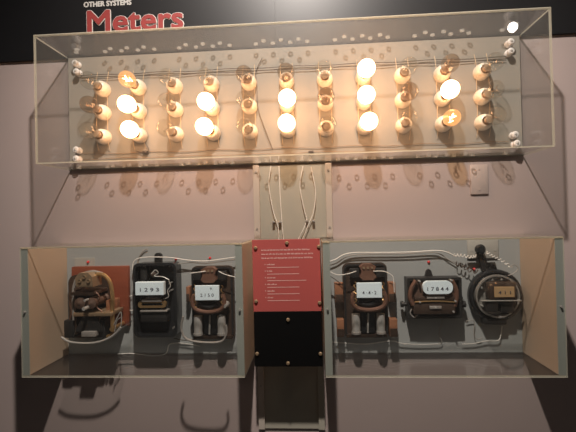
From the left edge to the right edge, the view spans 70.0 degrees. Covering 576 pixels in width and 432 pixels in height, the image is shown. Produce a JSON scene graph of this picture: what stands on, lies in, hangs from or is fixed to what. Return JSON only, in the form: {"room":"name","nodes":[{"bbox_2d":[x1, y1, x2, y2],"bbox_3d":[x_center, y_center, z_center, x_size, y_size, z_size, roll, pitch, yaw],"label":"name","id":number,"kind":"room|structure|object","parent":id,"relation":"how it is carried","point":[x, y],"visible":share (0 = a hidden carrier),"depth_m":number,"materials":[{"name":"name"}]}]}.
{"room":"museum exhibit room","nodes":[
{"label":"museum exhibit room","id":0,"kind":"room"},
{"bbox_2d":[0,34,575,431],"bbox_3d":[0.043,-0.188,1.517,5.200,3.450,0.100,-1,-1,4],"label":"wall","id":1,"kind":"structure","parent":0,"point":[533,193],"depth_m":1.47,"materials":[{"name":"paint"}]},
{"bbox_2d":[20,239,254,377],"bbox_3d":[-0.481,0.295,1.382,0.705,0.408,0.227,-1,-1,4],"label":"display case","id":2,"kind":"object","parent":1,"relation":"attached to","point":[43,268],"visible":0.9,"depth_m":1.33,"materials":[{"name":"paint"}]},
{"bbox_2d":[0,0,275,62],"bbox_3d":[-1.284,-0.775,1.548,2.477,0.413,0.014,-1,-1,4],"label":"panel","id":3,"kind":"object","parent":1,"relation":"attached to","point":[20,20],"visible":0.95,"depth_m":1.50,"materials":[{"name":"black"}]},
{"bbox_2d":[67,245,236,353],"bbox_3d":[-0.474,0.296,1.488,0.660,0.396,0.015,-1,-1,4],"label":"board","id":4,"kind":"object","parent":1,"relation":"attached to","point":[125,340],"visible":0.21,"depth_m":1.48,"materials":[{"name":"paint"}]},
{"bbox_2d":[75,258,94,265],"bbox_3d":[-0.740,0.168,1.496,0.075,0.030,0.003,-1,-1,4],"label":"paper label","id":5,"kind":"object","parent":4,"relation":"attached to","point":[78,261],"visible":1,"depth_m":1.50,"materials":[{"name":"grey"}]},
{"bbox_2d":[61,266,130,343],"bbox_3d":[-0.665,0.306,1.418,0.247,0.252,0.148,-1,-1,4],"label":"meter","id":6,"kind":"object","parent":4,"relation":"attached to","point":[99,297],"visible":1,"depth_m":1.40,"materials":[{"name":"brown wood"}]},
{"bbox_2d":[75,272,101,286],"bbox_3d":[-0.674,0.212,1.390,0.061,0.047,0.058,-1,-1,4],"label":"register","id":7,"kind":"object","parent":6,"relation":"attached to","point":[83,279],"depth_m":1.36,"materials":[{"name":"gold metal"}]},
{"bbox_2d":[61,323,129,343],"bbox_3d":[-0.643,0.392,1.399,0.206,0.059,0.106,-1,-1,4],"label":"wire","id":8,"kind":"object","parent":6,"relation":"on","point":[71,330],"depth_m":1.39,"materials":[{"name":"white metal"}]},
{"bbox_2d":[133,253,181,336],"bbox_3d":[-0.460,0.276,1.440,0.154,0.289,0.078,-1,-1,4],"label":"meter","id":9,"kind":"object","parent":4,"relation":"attached to","point":[157,285],"visible":0.99,"depth_m":1.43,"materials":[{"name":"black"}]},
{"bbox_2d":[135,281,165,294],"bbox_3d":[-0.472,0.248,1.413,0.099,0.045,0.020,-1,-1,4],"label":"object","id":10,"kind":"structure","parent":9,"relation":"on","point":[161,285],"depth_m":1.40,"materials":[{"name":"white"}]},
{"bbox_2d":[178,259,234,263],"bbox_3d":[-0.286,0.161,1.450,0.208,0.016,0.004,-1,-1,4],"label":"wire","id":11,"kind":"object","parent":9,"relation":"attached to","point":[232,259],"visible":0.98,"depth_m":1.45,"materials":[{"name":"grey"}]},
{"bbox_2d":[119,343,199,355],"bbox_3d":[-0.461,0.476,1.468,0.300,0.048,0.003,-1,-1,4],"label":"wire","id":12,"kind":"object","parent":4,"relation":"attached to","point":[170,343],"visible":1,"depth_m":1.47,"materials":[{"name":"white"}]},
{"bbox_2d":[132,257,234,269],"bbox_3d":[-0.368,0.165,1.451,0.374,0.047,0.004,-1,-1,4],"label":"wire","id":13,"kind":"object","parent":4,"relation":"attached to","point":[140,257],"visible":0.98,"depth_m":1.45,"materials":[{"name":"white"}]},
{"bbox_2d":[180,265,235,343],"bbox_3d":[-0.273,0.304,1.384,0.172,0.255,0.166,-1,-1,4],"label":"meter","id":14,"kind":"object","parent":4,"relation":"attached to","point":[210,294],"visible":0.99,"depth_m":1.43,"materials":[{"name":"brown metal"}]},
{"bbox_2d":[195,285,219,299],"bbox_3d":[-0.274,0.261,1.396,0.083,0.050,0.009,-1,-1,4],"label":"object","id":15,"kind":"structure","parent":14,"relation":"on","point":[204,290],"depth_m":1.39,"materials":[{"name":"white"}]},
{"bbox_2d":[253,163,332,429],"bbox_3d":[0.025,0.284,1.455,0.278,0.934,0.018,-1,-1,4],"label":"channel","id":16,"kind":"object","parent":1,"relation":"attached to","point":[288,397],"visible":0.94,"depth_m":1.46,"materials":[{"name":"beige"}]},
{"bbox_2d":[268,166,278,238],"bbox_3d":[-0.051,-0.037,1.452,0.034,0.281,0.003,-1,-1,4],"label":"wire","id":17,"kind":"object","parent":16,"relation":"attached to","point":[270,166],"visible":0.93,"depth_m":1.45,"materials":[{"name":"white"}]},
{"bbox_2d":[278,166,283,238],"bbox_3d":[-0.023,-0.037,1.451,0.014,0.280,0.003,-1,-1,4],"label":"wire","id":18,"kind":"object","parent":16,"relation":"attached to","point":[278,166],"visible":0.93,"depth_m":1.45,"materials":[{"name":"white"}]},
{"bbox_2d":[252,239,320,311],"bbox_3d":[0.000,0.194,1.398,0.224,0.235,0.124,-1,-1,4],"label":"information sign","id":19,"kind":"object","parent":16,"relation":"attached to","point":[286,272],"visible":1,"depth_m":1.34,"materials":[{"name":"red"}]},
{"bbox_2d":[265,264,304,300],"bbox_3d":[-0.008,0.216,1.342,0.135,0.122,0.001,-1,-1,4],"label":"print","id":20,"kind":"object","parent":19,"relation":"attached to","point":[283,282],"depth_m":1.34,"materials":[{"name":"white"}]},
{"bbox_2d":[261,248,312,258],"bbox_3d":[-0.003,0.123,1.343,0.169,0.032,0.001,-1,-1,4],"label":"print","id":21,"kind":"object","parent":19,"relation":"on","point":[266,253],"depth_m":1.34,"materials":[{"name":"white"}]},
{"bbox_2d":[254,311,322,366],"bbox_3d":[0.004,0.402,1.396,0.222,0.179,0.124,-1,-1,4],"label":"blank sign","id":22,"kind":"object","parent":16,"relation":"attached to","point":[283,338],"visible":0.99,"depth_m":1.34,"materials":[{"name":"black"}]},
{"bbox_2d":[298,166,306,238],"bbox_3d":[0.044,-0.035,1.446,0.043,0.282,0.003,-1,-1,4],"label":"wire","id":23,"kind":"object","parent":16,"relation":"attached to","point":[302,166],"visible":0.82,"depth_m":1.45,"materials":[{"name":"white"}]},
{"bbox_2d":[302,167,315,238],"bbox_3d":[0.068,-0.034,1.445,0.062,0.278,0.003,-1,-1,4],"label":"wire","id":24,"kind":"object","parent":16,"relation":"attached to","point":[311,167],"visible":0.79,"depth_m":1.44,"materials":[{"name":"white"}]},
{"bbox_2d":[68,36,522,163],"bbox_3d":[-0.003,-0.395,1.448,1.602,0.407,0.047,-1,-1,4],"label":"board","id":25,"kind":"object","parent":1,"relation":"attached to","point":[383,89],"depth_m":1.45,"materials":[{"name":"paint"}]},
{"bbox_2d":[93,80,110,96],"bbox_3d":[-0.672,-0.459,1.477,0.055,0.055,0.043,-1,-1,4],"label":"socket","id":26,"kind":"object","parent":25,"relation":"attached to","point":[105,90],"visible":0.86,"depth_m":1.47,"materials":[{"name":"ceramic"}]},
{"bbox_2d":[79,71,101,89],"bbox_3d":[-0.680,-0.460,1.418,0.058,0.057,0.114,-1,-1,-10],"label":"light bulb","id":27,"kind":"object","parent":26,"relation":"attached to","point":[96,85],"visible":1,"depth_m":1.44,"materials":[{"name":"glass"}]},
{"bbox_2d":[93,104,110,120],"bbox_3d":[-0.670,-0.373,1.476,0.055,0.055,0.043,-1,-1,4],"label":"socket","id":28,"kind":"object","parent":25,"relation":"attached to","point":[106,112],"visible":0.83,"depth_m":1.46,"materials":[{"name":"white ceramic"}]},
{"bbox_2d":[79,96,101,113],"bbox_3d":[-0.671,-0.378,1.417,0.058,0.057,0.115,-2,-1,13],"label":"light bulb","id":29,"kind":"object","parent":28,"relation":"attached to","point":[97,109],"visible":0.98,"depth_m":1.44,"materials":[{"name":"glass"}]},
{"bbox_2d":[93,129,111,144],"bbox_3d":[-0.667,-0.285,1.476,0.055,0.055,0.043,-1,-1,4],"label":"socket","id":30,"kind":"object","parent":25,"relation":"attached to","point":[106,138],"visible":0.84,"depth_m":1.46,"materials":[{"name":"white ceramic"}]},
{"bbox_2d":[79,123,101,138],"bbox_3d":[-0.670,-0.290,1.416,0.058,0.057,0.114,-2,-1,19],"label":"light bulb","id":31,"kind":"object","parent":30,"relation":"attached to","point":[96,133],"visible":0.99,"depth_m":1.44,"materials":[{"name":"brown"}]},
{"bbox_2d":[129,79,146,95],"bbox_3d":[-0.538,-0.462,1.469,0.055,0.055,0.043,-1,-1,4],"label":"socket","id":32,"kind":"object","parent":25,"relation":"attached to","point":[141,89],"visible":0.81,"depth_m":1.46,"materials":[{"name":"white ceramic"}]},
{"bbox_2d":[118,70,137,88],"bbox_3d":[-0.539,-0.462,1.410,0.054,0.053,0.115,-2,-1,14],"label":"light bulb","id":33,"kind":"object","parent":32,"relation":"attached to","point":[133,83],"visible":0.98,"depth_m":1.44,"materials":[{"name":"glass"}]},
{"bbox_2d":[130,103,146,118],"bbox_3d":[-0.536,-0.377,1.468,0.055,0.055,0.043,-1,-1,4],"label":"socket","id":34,"kind":"object","parent":25,"relation":"attached to","point":[142,110],"visible":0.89,"depth_m":1.46,"materials":[{"name":"white ceramic"}]},
{"bbox_2d":[130,104,138,112],"bbox_3d":[-0.541,-0.378,1.409,0.057,0.057,0.116,-1,-1,11],"label":"light bulb","id":35,"kind":"object","parent":34,"relation":"attached to","point":[134,108],"visible":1,"depth_m":1.44,"materials":[{"name":"glass"}]},
{"bbox_2d":[130,127,147,143],"bbox_3d":[-0.534,-0.289,1.467,0.055,0.055,0.043,-1,-1,4],"label":"socket","id":36,"kind":"object","parent":25,"relation":"attached to","point":[143,135],"visible":0.86,"depth_m":1.45,"materials":[{"name":"white ceramic"}]},
{"bbox_2d":[166,77,182,93],"bbox_3d":[-0.405,-0.465,1.460,0.055,0.055,0.043,-1,-1,4],"label":"socket","id":37,"kind":"object","parent":25,"relation":"attached to","point":[178,87],"visible":0.82,"depth_m":1.45,"materials":[{"name":"white ceramic"}]},
{"bbox_2d":[158,68,174,86],"bbox_3d":[-0.406,-0.465,1.401,0.057,0.057,0.116,-1,-1,-3],"label":"light bulb","id":38,"kind":"object","parent":37,"relation":"attached to","point":[171,82],"visible":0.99,"depth_m":1.43,"materials":[{"name":"brown"}]},
{"bbox_2d":[167,101,183,117],"bbox_3d":[-0.403,-0.380,1.460,0.055,0.055,0.043,-1,-1,4],"label":"socket","id":39,"kind":"object","parent":25,"relation":"attached to","point":[179,109],"visible":0.83,"depth_m":1.45,"materials":[{"name":"white ceramic"}]},
{"bbox_2d":[157,92,175,110],"bbox_3d":[-0.401,-0.384,1.400,0.058,0.057,0.114,-2,-1,18],"label":"light bulb","id":40,"kind":"object","parent":39,"relation":"attached to","point":[172,106],"visible":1,"depth_m":1.43,"materials":[{"name":"brown"}]},
{"bbox_2d":[167,126,183,141],"bbox_3d":[-0.401,-0.292,1.459,0.055,0.055,0.043,-1,-1,4],"label":"socket","id":41,"kind":"object","parent":25,"relation":"attached to","point":[179,136],"visible":0.85,"depth_m":1.45,"materials":[{"name":"white ceramic"}]},
{"bbox_2d":[156,119,176,136],"bbox_3d":[-0.404,-0.295,1.399,0.058,0.057,0.114,-2,-1,20],"label":"light bulb","id":42,"kind":"object","parent":41,"relation":"attached to","point":[171,131],"visible":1,"depth_m":1.43,"materials":[{"name":"brown"}]},
{"bbox_2d":[203,75,219,92],"bbox_3d":[-0.272,-0.468,1.452,0.055,0.055,0.043,-1,-1,4],"label":"socket","id":43,"kind":"object","parent":25,"relation":"attached to","point":[215,85],"visible":0.81,"depth_m":1.44,"materials":[{"name":"white ceramic"}]},
{"bbox_2d":[197,67,214,84],"bbox_3d":[-0.269,-0.466,1.392,0.058,0.057,0.114,-2,-1,16],"label":"light bulb","id":44,"kind":"object","parent":43,"relation":"attached to","point":[209,81],"visible":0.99,"depth_m":1.42,"materials":[{"name":"brown"}]},
{"bbox_2d":[204,100,219,115],"bbox_3d":[-0.270,-0.383,1.451,0.055,0.055,0.043,-1,-1,4],"label":"socket","id":45,"kind":"object","parent":25,"relation":"attached to","point":[211,112],"visible":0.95,"depth_m":1.44,"materials":[{"name":"white ceramic"}]},
{"bbox_2d":[204,125,220,140],"bbox_3d":[-0.268,-0.295,1.450,0.055,0.055,0.043,-1,-1,4],"label":"socket","id":46,"kind":"object","parent":25,"relation":"attached to","point":[217,132],"visible":0.86,"depth_m":1.44,"materials":[{"name":"white ceramic"}]},
{"bbox_2d":[205,126,213,134],"bbox_3d":[-0.275,-0.298,1.392,0.057,0.057,0.116,-2,-1,13],"label":"light bulb","id":47,"kind":"object","parent":46,"relation":"attached to","point":[209,130],"visible":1,"depth_m":1.42,"materials":[{"name":"glass"}]},
{"bbox_2d":[241,74,256,90],"bbox_3d":[-0.139,-0.471,1.444,0.055,0.055,0.043,-1,-1,4],"label":"socket","id":48,"kind":"object","parent":25,"relation":"attached to","point":[247,86],"visible":0.83,"depth_m":1.43,"materials":[{"name":"white ceramic"}]},
{"bbox_2d":[235,65,252,83],"bbox_3d":[-0.140,-0.470,1.384,0.057,0.057,0.115,-2,-1,17],"label":"light bulb","id":49,"kind":"object","parent":48,"relation":"attached to","point":[246,78],"visible":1,"depth_m":1.41,"materials":[{"name":"brown"}]},
{"bbox_2d":[241,98,256,114],"bbox_3d":[-0.137,-0.387,1.443,0.055,0.055,0.043,-1,-1,4],"label":"socket","id":50,"kind":"object","parent":25,"relation":"attached to","point":[249,111],"visible":0.79,"depth_m":1.43,"materials":[{"name":"white ceramic"}]},
{"bbox_2d":[236,90,252,108],"bbox_3d":[-0.138,-0.386,1.383,0.058,0.057,0.114,-2,-1,17],"label":"light bulb","id":51,"kind":"object","parent":50,"relation":"attached to","point":[247,103],"visible":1,"depth_m":1.41,"materials":[{"name":"brown"}]},
{"bbox_2d":[242,123,257,139],"bbox_3d":[-0.135,-0.299,1.442,0.055,0.055,0.043,-1,-1,4],"label":"socket","id":52,"kind":"object","parent":25,"relation":"attached to","point":[254,132],"visible":0.82,"depth_m":1.43,"materials":[{"name":"white ceramic"}]},
{"bbox_2d":[236,118,252,134],"bbox_3d":[-0.139,-0.296,1.383,0.057,0.057,0.116,-1,-1,12],"label":"light bulb","id":53,"kind":"object","parent":52,"relation":"attached to","point":[247,129],"visible":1,"depth_m":1.41,"materials":[{"name":"brown"}]},
{"bbox_2d":[255,58,272,149],"bbox_3d":[-0.084,-0.396,1.455,0.057,0.328,0.002,-1,-1,4],"label":"wire","id":54,"kind":"object","parent":25,"relation":"attached to","point":[261,58],"visible":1,"depth_m":1.46,"materials":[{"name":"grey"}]},
{"bbox_2d":[83,147,485,159],"bbox_3d":[0.005,-0.221,1.450,1.504,0.012,0.002,-1,-1,4],"label":"wire","id":55,"kind":"object","parent":25,"relation":"attached to","point":[457,147],"visible":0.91,"depth_m":1.46,"materials":[{"name":"brown"}]},
{"bbox_2d":[279,72,293,88],"bbox_3d":[-0.006,-0.475,1.435,0.055,0.055,0.043,-1,-1,4],"label":"socket","id":56,"kind":"object","parent":25,"relation":"attached to","point":[285,85],"visible":0.83,"depth_m":1.42,"materials":[{"name":"white ceramic"}]},
{"bbox_2d":[277,62,294,81],"bbox_3d":[-0.008,-0.475,1.376,0.057,0.057,0.116,-1,-1,-2],"label":"light bulb","id":57,"kind":"object","parent":56,"relation":"attached to","point":[286,76],"visible":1,"depth_m":1.40,"materials":[{"name":"brown"}]},
{"bbox_2d":[279,96,294,112],"bbox_3d":[-0.004,-0.390,1.435,0.055,0.055,0.043,-1,-1,4],"label":"socket","id":58,"kind":"object","parent":25,"relation":"attached to","point":[286,109],"visible":0.91,"depth_m":1.42,"materials":[{"name":"white ceramic"}]},
{"bbox_2d":[280,122,295,137],"bbox_3d":[-0.002,-0.302,1.434,0.055,0.055,0.043,-1,-1,4],"label":"socket","id":59,"kind":"object","parent":25,"relation":"attached to","point":[292,131],"visible":0.87,"depth_m":1.42,"materials":[{"name":"white ceramic"}]},
{"bbox_2d":[284,123,290,131],"bbox_3d":[-0.009,-0.306,1.375,0.058,0.057,0.114,-1,-1,-11],"label":"light bulb","id":60,"kind":"object","parent":59,"relation":"attached to","point":[287,127],"visible":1,"depth_m":1.40,"materials":[{"name":"glass"}]},
{"bbox_2d":[33,7,554,170],"bbox_3d":[-0.008,-0.397,1.375,1.616,0.418,0.191,-1,-1,4],"label":"cover","id":61,"kind":"object","parent":25,"relation":"attached to","point":[106,164],"depth_m":1.32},
{"bbox_2d":[81,60,505,78],"bbox_3d":[-0.004,-0.516,1.451,1.502,0.009,0.002,-1,-1,4],"label":"wire","id":62,"kind":"object","parent":61,"relation":"in","point":[478,60],"visible":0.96,"depth_m":1.45,"materials":[{"name":"brown"}]},
{"bbox_2d":[81,56,505,75],"bbox_3d":[-0.004,-0.527,1.452,1.502,0.010,0.002,-1,-1,4],"label":"wire","id":63,"kind":"object","parent":61,"relation":"attached to","point":[498,56],"visible":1,"depth_m":1.45,"materials":[{"name":"brown"}]},
{"bbox_2d":[83,141,508,153],"bbox_3d":[0.003,-0.240,1.451,1.501,0.015,0.002,-1,-1,4],"label":"wire","id":64,"kind":"object","parent":25,"relation":"attached to","point":[488,141],"visible":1,"depth_m":1.45,"materials":[{"name":"brown"}]},
{"bbox_2d":[317,70,332,87],"bbox_3d":[0.128,-0.478,1.427,0.055,0.055,0.043,-1,-1,4],"label":"socket","id":65,"kind":"object","parent":25,"relation":"attached to","point":[322,83],"visible":0.85,"depth_m":1.41,"materials":[{"name":"white ceramic"}]},
{"bbox_2d":[315,59,332,79],"bbox_3d":[0.124,-0.482,1.368,0.058,0.057,0.114,-2,-1,19],"label":"light bulb","id":66,"kind":"object","parent":65,"relation":"attached to","point":[324,75],"visible":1,"depth_m":1.39,"materials":[{"name":"brown"}]},
{"bbox_2d":[317,95,332,111],"bbox_3d":[0.130,-0.393,1.426,0.055,0.055,0.043,-1,-1,4],"label":"socket","id":67,"kind":"object","parent":25,"relation":"attached to","point":[325,108],"visible":0.81,"depth_m":1.41,"materials":[{"name":"white ceramic"}]},
{"bbox_2d":[317,87,334,104],"bbox_3d":[0.131,-0.392,1.367,0.058,0.057,0.114,-2,-1,17],"label":"light bulb","id":68,"kind":"object","parent":67,"relation":"attached to","point":[325,100],"visible":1,"depth_m":1.39,"materials":[{"name":"brown"}]},
{"bbox_2d":[318,120,333,136],"bbox_3d":[0.132,-0.305,1.425,0.055,0.055,0.043,-1,-1,4],"label":"socket","id":69,"kind":"object","parent":25,"relation":"attached to","point":[322,123],"visible":0.87,"depth_m":1.41,"materials":[{"name":"white ceramic"}]},
{"bbox_2d":[319,116,336,132],"bbox_3d":[0.136,-0.302,1.366,0.058,0.057,0.114,-2,-1,16],"label":"light bulb","id":70,"kind":"object","parent":69,"relation":"attached to","point":[326,126],"visible":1,"depth_m":1.39,"materials":[{"name":"brown"}]},
{"bbox_2d":[355,68,370,85],"bbox_3d":[0.261,-0.481,1.419,0.055,0.055,0.043,-1,-1,4],"label":"socket","id":71,"kind":"object","parent":25,"relation":"attached to","point":[359,80],"visible":0.88,"depth_m":1.40,"materials":[{"name":"white ceramic"}]},
{"bbox_2d":[361,70,367,77],"bbox_3d":[0.261,-0.481,1.359,0.058,0.057,0.114,-2,-1,17],"label":"light bulb","id":72,"kind":"object","parent":71,"relation":"attached to","point":[364,73],"visible":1,"depth_m":1.39,"materials":[{"name":"glass"}]},
{"bbox_2d":[356,93,371,109],"bbox_3d":[0.263,-0.396,1.418,0.055,0.055,0.043,-1,-1,4],"label":"socket","id":73,"kind":"object","parent":25,"relation":"attached to","point":[362,106],"visible":0.84,"depth_m":1.40,"materials":[{"name":"white ceramic"}]},
{"bbox_2d":[361,95,368,102],"bbox_3d":[0.259,-0.395,1.359,0.057,0.057,0.116,-1,-1,11],"label":"light bulb","id":74,"kind":"object","parent":73,"relation":"attached to","point":[364,98],"visible":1,"depth_m":1.39,"materials":[{"name":"glass"}]},
{"bbox_2d":[356,119,372,134],"bbox_3d":[0.265,-0.308,1.417,0.055,0.055,0.043,-1,-1,4],"label":"socket","id":75,"kind":"object","parent":25,"relation":"attached to","point":[362,131],"visible":0.84,"depth_m":1.40,"materials":[{"name":"white ceramic"}]},
{"bbox_2d":[362,121,369,128],"bbox_3d":[0.269,-0.308,1.357,0.058,0.057,0.114,-2,-1,16],"label":"light bulb","id":76,"kind":"object","parent":75,"relation":"attached to","point":[366,124],"visible":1,"depth_m":1.38,"materials":[{"name":"glass"}]},
{"bbox_2d":[394,66,410,83],"bbox_3d":[0.394,-0.485,1.410,0.055,0.055,0.043,-1,-1,4],"label":"socket","id":77,"kind":"object","parent":25,"relation":"attached to","point":[398,77],"visible":0.84,"depth_m":1.40,"materials":[{"name":"white ceramic"}]},
{"bbox_2d":[400,56,417,75],"bbox_3d":[0.397,-0.484,1.351,0.058,0.057,0.114,-2,-1,17],"label":"light bulb","id":78,"kind":"object","parent":77,"relation":"attached to","point":[405,71],"visible":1,"depth_m":1.38,"materials":[{"name":"brown"}]},
{"bbox_2d":[394,91,411,108],"bbox_3d":[0.396,-0.400,1.409,0.055,0.055,0.043,-1,-1,4],"label":"socket","id":79,"kind":"object","parent":25,"relation":"attached to","point":[401,104],"visible":0.84,"depth_m":1.40,"materials":[{"name":"white ceramic"}]},
{"bbox_2d":[400,82,418,100],"bbox_3d":[0.398,-0.402,1.350,0.058,0.057,0.114,-2,-1,17],"label":"light bulb","id":80,"kind":"object","parent":79,"relation":"attached to","point":[405,96],"visible":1,"depth_m":1.38,"materials":[{"name":"brown"}]},
{"bbox_2d":[395,117,411,133],"bbox_3d":[0.398,-0.312,1.409,0.055,0.055,0.043,-1,-1,4],"label":"socket","id":81,"kind":"object","parent":25,"relation":"attached to","point":[402,130],"visible":0.85,"depth_m":1.39,"materials":[{"name":"white ceramic"}]},
{"bbox_2d":[399,109,417,126],"bbox_3d":[0.386,-0.317,1.350,0.058,0.057,0.114,-1,-1,-8],"label":"light bulb","id":82,"kind":"object","parent":81,"relation":"attached to","point":[405,122],"visible":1,"depth_m":1.38,"materials":[{"name":"brown"}]},
{"bbox_2d":[433,64,450,82],"bbox_3d":[0.527,-0.488,1.402,0.055,0.055,0.043,-1,-1,4],"label":"socket","id":83,"kind":"object","parent":25,"relation":"attached to","point":[437,73],"visible":0.8,"depth_m":1.39,"materials":[{"name":"white ceramic"}]},
{"bbox_2d":[441,53,459,74],"bbox_3d":[0.528,-0.491,1.342,0.058,0.057,0.114,-2,-1,16],"label":"light bulb","id":84,"kind":"object","parent":83,"relation":"attached to","point":[444,69],"visible":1,"depth_m":1.37,"materials":[{"name":"brown"}]},
{"bbox_2d":[434,90,451,106],"bbox_3d":[0.529,-0.403,1.401,0.055,0.055,0.043,-1,-1,4],"label":"socket","id":85,"kind":"object","parent":25,"relation":"attached to","point":[438,99],"visible":0.9,"depth_m":1.39,"materials":[{"name":"white ceramic"}]},
{"bbox_2d":[441,91,449,99],"bbox_3d":[0.528,-0.407,1.342,0.058,0.057,0.114,-2,-1,19],"label":"light bulb","id":86,"kind":"object","parent":85,"relation":"attached to","point":[445,94],"visible":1,"depth_m":1.37,"materials":[{"name":"glass"}]},
{"bbox_2d":[434,115,452,132],"bbox_3d":[0.531,-0.315,1.400,0.055,0.055,0.043,-1,-1,4],"label":"socket","id":87,"kind":"object","parent":25,"relation":"attached to","point":[439,126],"visible":0.88,"depth_m":1.39,"materials":[{"name":"white ceramic"}]},
{"bbox_2d":[442,109,460,125],"bbox_3d":[0.530,-0.316,1.341,0.053,0.053,0.116,-1,-1,10],"label":"light bulb","id":88,"kind":"object","parent":87,"relation":"attached to","point":[446,121],"visible":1,"depth_m":1.37,"materials":[{"name":"clear glass"}]},
{"bbox_2d":[474,54,477,137],"bbox_3d":[0.642,-0.412,1.404,0.003,0.289,0.018,-1,-1,4],"label":"wire","id":89,"kind":"object","parent":25,"relation":"attached to","point":[474,54],"visible":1,"depth_m":1.40,"materials":[{"name":"beige"}]},
{"bbox_2d":[472,63,491,80],"bbox_3d":[0.660,-0.491,1.394,0.055,0.055,0.043,-1,-1,4],"label":"socket","id":90,"kind":"object","parent":25,"relation":"attached to","point":[477,72],"visible":0.83,"depth_m":1.38,"materials":[{"name":"white ceramic"}]},
{"bbox_2d":[481,52,504,72],"bbox_3d":[0.664,-0.491,1.334,0.058,0.057,0.114,-2,-1,16],"label":"light bulb","id":91,"kind":"object","parent":90,"relation":"attached to","point":[487,67],"visible":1,"depth_m":1.36,"materials":[{"name":"brown"}]},
{"bbox_2d":[473,88,492,105],"bbox_3d":[0.662,-0.406,1.393,0.055,0.055,0.043,-1,-1,4],"label":"socket","id":92,"kind":"object","parent":25,"relation":"attached to","point":[477,97],"visible":0.84,"depth_m":1.38,"materials":[{"name":"white ceramic"}]},
{"bbox_2d":[482,81,504,98],"bbox_3d":[0.654,-0.403,1.334,0.058,0.057,0.114,-1,-1,-11],"label":"light bulb","id":93,"kind":"object","parent":92,"relation":"attached to","point":[487,93],"visible":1,"depth_m":1.36,"materials":[{"name":"brown"}]},
{"bbox_2d":[474,114,492,130],"bbox_3d":[0.664,-0.318,1.392,0.055,0.055,0.043,-1,-1,4],"label":"socket","id":94,"kind":"object","parent":25,"relation":"attached to","point":[479,125],"visible":0.8,"depth_m":1.38,"materials":[{"name":"white ceramic"}]},
{"bbox_2d":[483,106,506,124],"bbox_3d":[0.670,-0.320,1.332,0.058,0.057,0.114,-2,-1,15],"label":"light bulb","id":95,"kind":"object","parent":94,"relation":"attached to","point":[488,119],"visible":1,"depth_m":1.36,"materials":[{"name":"brown"}]},
{"bbox_2d":[275,0,575,47],"bbox_3d":[1.261,-0.837,1.391,2.623,0.413,0.010,-1,-1,4],"label":"panel","id":96,"kind":"object","parent":1,"relation":"attached to","point":[563,12],"visible":1,"depth_m":1.44,"materials":[{"name":"black"}]},
{"bbox_2d":[330,239,522,352],"bbox_3d":[0.469,0.273,1.429,0.652,0.396,0.015,-1,-1,4],"label":"board","id":97,"kind":"object","parent":1,"relation":"attached to","point":[454,332],"visible":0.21,"depth_m":1.42,"materials":[{"name":"paint"}]},
{"bbox_2d":[334,262,397,337],"bbox_3d":[0.264,0.289,1.395,0.209,0.255,0.076,-1,-1,4],"label":"meter","id":98,"kind":"object","parent":97,"relation":"attached to","point":[365,295],"visible":0.99,"depth_m":1.40,"materials":[{"name":"brown metal"}]},
{"bbox_2d":[356,282,381,297],"bbox_3d":[0.269,0.246,1.362,0.083,0.050,0.009,-1,-1,4],"label":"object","id":99,"kind":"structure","parent":98,"relation":"on","point":[364,287],"depth_m":1.36,"materials":[{"name":"paper"}]},
{"bbox_2d":[332,340,439,344],"bbox_3d":[0.333,0.437,1.418,0.374,0.016,0.003,-1,-1,4],"label":"wire","id":100,"kind":"object","parent":97,"relation":"attached to","point":[390,340],"visible":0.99,"depth_m":1.42,"materials":[{"name":"white"}]},
{"bbox_2d":[330,250,453,261],"bbox_3d":[0.353,0.138,1.412,0.433,0.036,0.004,-1,-1,4],"label":"wire","id":101,"kind":"object","parent":97,"relation":"attached to","point":[427,250],"visible":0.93,"depth_m":1.41,"materials":[{"name":"white"}]},
{"bbox_2d":[330,252,455,265],"bbox_3d":[0.358,0.150,1.421,0.440,0.048,0.004,-1,-1,4],"label":"wire","id":102,"kind":"object","parent":97,"relation":"attached to","point":[418,252],"visible":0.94,"depth_m":1.42,"materials":[{"name":"grey"}]},
{"bbox_2d":[400,269,465,318],"bbox_3d":[0.489,0.261,1.382,0.214,0.160,0.074,-1,-1,4],"label":"meter","id":103,"kind":"object","parent":97,"relation":"attached to","point":[428,296],"visible":1,"depth_m":1.36,"materials":[{"name":"black"}]},
{"bbox_2d":[467,244,495,270],"bbox_3d":[0.655,0.140,1.388,0.092,0.091,0.031,-1,-1,4],"label":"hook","id":104,"kind":"object","parent":97,"relation":"attached to","point":[480,249],"visible":0.94,"depth_m":1.39,"materials":[{"name":"black"}]},
{"bbox_2d":[462,326,502,344],"bbox_3d":[0.660,0.405,1.398,0.136,0.062,0.003,-1,-1,4],"label":"wire","id":105,"kind":"object","parent":97,"relation":"attached to","point":[501,326],"visible":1,"depth_m":1.40,"materials":[{"name":"white"}]},
{"bbox_2d":[467,239,498,257],"bbox_3d":[0.666,0.110,1.406,0.102,0.071,0.008,-1,-1,4],"label":"blank wall plate","id":106,"kind":"object","parent":97,"relation":"attached to","point":[491,245],"visible":0.7,"depth_m":1.40,"materials":[{"name":"grey"}]},
{"bbox_2d":[467,263,523,324],"bbox_3d":[0.697,0.262,1.354,0.176,0.202,0.106,-1,-1,4],"label":"meter","id":107,"kind":"object","parent":97,"relation":"attached to","point":[495,296],"visible":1,"depth_m":1.37,"materials":[{"name":"black"}]},
{"bbox_2d":[321,234,567,377],"bbox_3d":[0.462,0.272,1.322,0.697,0.408,0.227,-1,-1,4],"label":"display case","id":108,"kind":"object","parent":1,"relation":"attached to","point":[542,269],"visible":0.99,"depth_m":1.24,"materials":[{"name":"glass"}]},
{"bbox_2d":[470,164,487,194],"bbox_3d":[0.661,-0.126,1.424,0.060,0.102,0.008,-1,-1,4],"label":"blank wall plate","id":109,"kind":"object","parent":1,"relation":"attached to","point":[478,174],"visible":1,"depth_m":1.42,"materials":[{"name":"beige"}]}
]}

